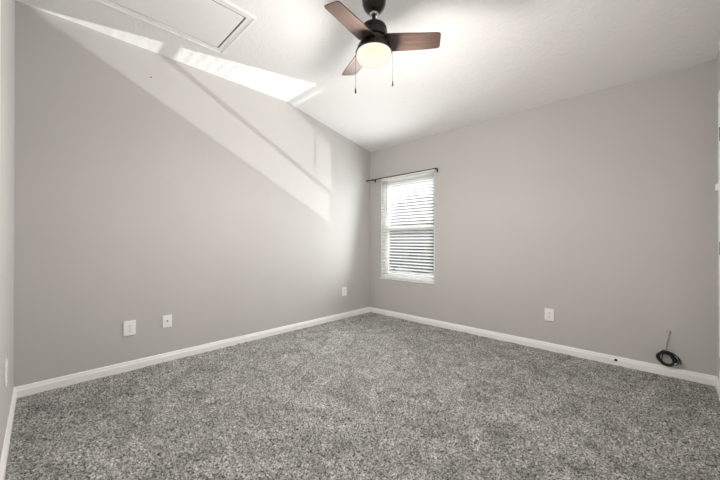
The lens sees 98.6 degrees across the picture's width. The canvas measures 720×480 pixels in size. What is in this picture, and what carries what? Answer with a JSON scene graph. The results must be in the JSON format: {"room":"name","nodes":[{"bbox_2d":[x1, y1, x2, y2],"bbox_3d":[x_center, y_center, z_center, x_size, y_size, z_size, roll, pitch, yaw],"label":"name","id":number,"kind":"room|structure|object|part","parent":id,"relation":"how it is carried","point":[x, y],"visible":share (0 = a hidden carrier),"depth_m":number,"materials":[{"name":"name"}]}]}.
{"room":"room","nodes":[
{"label":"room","id":0,"kind":"room"},
{"bbox_2d":[0,0,14,459],"bbox_3d":[-1.184,-0.263,0.863,3.514,2.820,0.160,0,0,44],"label":"wall","id":1,"kind":"structure","parent":0,"point":[7,12],"depth_m":1.65,"materials":[{"name":"beige paint"}]},
{"bbox_2d":[4,358,7,386],"bbox_3d":[-1.813,0.679,1.587,0.084,0.124,0.009,0,0,44],"label":"wall outlet","id":2,"kind":"object","parent":1,"relation":"attached to","point":[5,362],"visible":1,"depth_m":1.56,"materials":[{"name":"white plastic"}]},
{"bbox_2d":[0,387,16,479],"bbox_3d":[-1.125,1.071,0.921,3.514,0.113,0.014,0,0,44],"label":"baseboard","id":3,"kind":"structure","parent":1,"relation":"attached to","point":[3,462],"depth_m":1.62,"materials":[{"name":"white paint"}]},
{"bbox_2d":[14,1,369,386],"bbox_3d":[-1.177,-0.256,3.510,0.160,2.820,3.973,0,0,44],"label":"wall","id":4,"kind":"structure","parent":0,"point":[218,205],"depth_m":2.76,"materials":[{"name":"beige paint"}]},
{"bbox_2d":[123,320,135,335],"bbox_3d":[-1.935,0.740,2.603,0.009,0.124,0.084,0,0,44],"label":"wall outlet","id":5,"kind":"object","parent":4,"relation":"attached to","point":[129,327],"visible":1,"depth_m":2.60,"materials":[{"name":"white plastic"}]},
{"bbox_2d":[162,314,171,327],"bbox_3d":[-1.741,0.734,2.799,0.016,0.110,0.074,0,0,44],"label":"cable plate","id":6,"kind":"object","parent":4,"relation":"attached to","point":[166,319],"visible":1,"depth_m":2.79,"materials":[{"name":"white plastic"}]},
{"bbox_2d":[15,307,369,397],"bbox_3d":[-1.115,1.078,3.446,0.014,0.113,3.653,0,0,44],"label":"baseboard","id":7,"kind":"structure","parent":4,"relation":"attached to","point":[41,386],"depth_m":2.76,"materials":[{"name":"white paint"}]},
{"bbox_2d":[342,287,346,295],"bbox_3d":[-0.220,0.726,4.374,0.009,0.124,0.084,0,0,44],"label":"wall outlet","id":8,"kind":"object","parent":4,"relation":"attached to","point":[344,289],"visible":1,"depth_m":4.37,"materials":[{"name":"white plastic"}]},
{"bbox_2d":[4,312,719,479],"bbox_3d":[0.142,1.095,2.228,3.514,0.043,3.653,0,0,44],"label":"floor","id":9,"kind":"structure","parent":0,"point":[366,396],"depth_m":1.91,"materials":[{"name":"grey carpet"}]},
{"bbox_2d":[15,0,719,151],"bbox_3d":[0.143,-1.593,2.236,3.834,0.530,3.973,0,0,44],"label":"ceiling","id":10,"kind":"structure","parent":0,"point":[493,59],"depth_m":2.57,"materials":[{"name":"white paint"}]},
{"bbox_2d":[94,0,256,54],"bbox_3d":[-1.361,-1.652,2.152,0.639,0.015,1.052,0,0,44],"label":"attic hatch","id":11,"kind":"object","parent":10,"relation":"attached to","point":[214,25],"visible":1,"depth_m":2.30,"materials":[{"name":"white paint"}]},
{"bbox_2d":[324,0,440,93],"bbox_3d":[0.031,-1.319,2.044,0.787,0.680,0.751,0,0,44],"label":"ceiling fan","id":12,"kind":"object","parent":10,"relation":"hanging from","point":[374,50],"visible":1,"depth_m":2.00,"materials":[{"name":"brown wood"}]},
{"bbox_3d":[-0.058,-1.309,1.858,0.144,0.006,0.368,16,9,35],"label":"fan blade","id":13,"kind":"part","parent":12,"relation":"part of","materials":[{"name":"brown wood"}]},
{"bbox_3d":[-0.014,-1.308,2.293,0.144,0.006,0.368,-14,6,-25],"label":"fan blade","id":14,"kind":"part","parent":12,"relation":"part of","materials":[{"name":"brown wood"}]},
{"bbox_3d":[0.093,-1.208,2.062,0.234,0.070,0.234,0,0,44],"label":"lamp shade","id":15,"kind":"part","parent":12,"relation":"part of","materials":[{"name":"white glass"}]},
{"bbox_3d":[0.346,-1.308,2.042,0.368,0.006,0.144,0,-13,4],"label":"fan blade","id":16,"kind":"part","parent":12,"relation":"part of","materials":[{"name":"brown wood"}]},
{"bbox_2d":[370,59,717,375],"bbox_3d":[1.469,-0.104,3.601,3.514,2.522,0.160,0,0,44],"label":"wall","id":17,"kind":"structure","parent":0,"point":[598,209],"depth_m":2.88,"materials":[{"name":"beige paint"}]},
{"bbox_2d":[366,168,437,182],"bbox_3d":[0.549,-0.891,4.321,1.187,0.056,0.089,0,0,44],"label":"curtain rod","id":18,"kind":"object","parent":17,"relation":"attached to","point":[432,168],"visible":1,"depth_m":4.25,"materials":[{"name":"metal"}]},
{"bbox_2d":[381,173,433,279],"bbox_3d":[0.690,-0.177,4.354,0.899,1.480,0.154,0,0,44],"label":"window","id":19,"kind":"structure","parent":17,"relation":"in","point":[382,199],"depth_m":4.62,"materials":[{"name":"white plastic"}]},
{"bbox_2d":[382,169,433,281],"bbox_3d":[0.657,-0.182,4.319,0.883,1.467,0.067,0,0,44],"label":"window blind","id":20,"kind":"object","parent":19,"relation":"attached to","point":[418,174],"visible":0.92,"depth_m":4.29,"materials":[{"name":"white plastic"}]},
{"bbox_3d":[0.660,0.539,4.321,0.883,0.024,0.048,0,0,44],"label":"rail","id":21,"kind":"part","parent":20,"relation":"part of","materials":[{"name":"white plastic"}]},
{"bbox_3d":[0.706,0.166,4.369,0.829,0.724,0.027,0,0,44],"label":"sash","id":22,"kind":"part","parent":19,"relation":"part of","materials":[{"name":"white plastic"}]},
{"bbox_3d":[0.730,-0.511,4.396,0.829,0.742,0.028,0,0,44],"label":"sash","id":23,"kind":"part","parent":19,"relation":"part of","materials":[{"name":"glass"}]},
{"bbox_2d":[380,277,434,284],"bbox_3d":[0.661,0.564,4.322,0.905,0.018,0.095,0,0,44],"label":"window sill","id":24,"kind":"structure","parent":17,"relation":"attached to","point":[380,277],"depth_m":4.25,"materials":[{"name":"white paint"}]},
{"bbox_2d":[370,307,716,385],"bbox_3d":[1.408,1.080,3.535,3.514,0.113,0.014,0,0,44],"label":"baseboard","id":25,"kind":"structure","parent":17,"relation":"attached to","point":[697,377],"depth_m":2.95,"materials":[{"name":"white paint"}]},
{"bbox_2d":[656,349,681,366],"bbox_3d":[2.464,0.946,2.475,0.146,0.136,0.028,0,0,44],"label":"coiled cable","id":26,"kind":"object","parent":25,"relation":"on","point":[675,361],"visible":1,"depth_m":2.47,"materials":[{"name":"black plastic"}]},
{"bbox_2d":[545,308,553,321],"bbox_3d":[1.882,0.743,3.079,0.084,0.124,0.009,0,0,44],"label":"wall outlet","id":27,"kind":"object","parent":17,"relation":"attached to","point":[549,313],"visible":1,"depth_m":3.08,"materials":[{"name":"white plastic"}]},
{"bbox_2d":[665,329,670,348],"bbox_3d":[2.481,0.799,2.495,0.038,0.157,0.017,0,0,44],"label":"coaxial cable","id":28,"kind":"object","parent":17,"relation":"attached to","point":[668,331],"visible":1,"depth_m":2.50,"materials":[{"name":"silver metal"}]},
{"bbox_2d":[717,52,719,378],"bbox_3d":[1.462,-0.261,0.954,0.160,2.820,3.973,0,0,44],"label":"wall","id":29,"kind":"structure","parent":0,"point":[718,55],"depth_m":2.29,"materials":[{"name":"beige paint"}]},
{"bbox_2d":[715,376,718,395],"bbox_3d":[1.398,1.073,1.010,0.014,0.113,3.653,0,0,44],"label":"baseboard","id":30,"kind":"structure","parent":29,"relation":"attached to","point":[717,379],"depth_m":2.25,"materials":[{"name":"white paint"}]},
{"bbox_2d":[718,90,719,399],"bbox_3d":[2.214,0.041,1.778,0.228,2.122,0.892,0,0,44],"label":"door","id":31,"kind":"structure","parent":29,"relation":"in","point":[719,90],"depth_m":2.11,"materials":[{"name":"white paint"}]},
{"label":"outside","id":32,"kind":"structure","parent":0,"visible":0},
{"bbox_2d":[389,266,433,275],"bbox_3d":[40.395,13.834,146.865,380.000,0.200,259.820,0,0,44],"label":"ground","id":33,"kind":"structure","parent":32,"point":[389,266],"depth_m":134.60,"materials":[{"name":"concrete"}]},
{"bbox_2d":[389,195,433,275],"bbox_3d":[7.895,3.718,38.644,12.879,19.400,7.848,0,0,44],"label":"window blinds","id":34,"kind":"object","parent":33,"relation":"on","point":[413,195],"visible":0.25,"depth_m":36.31,"materials":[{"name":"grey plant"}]}
]}

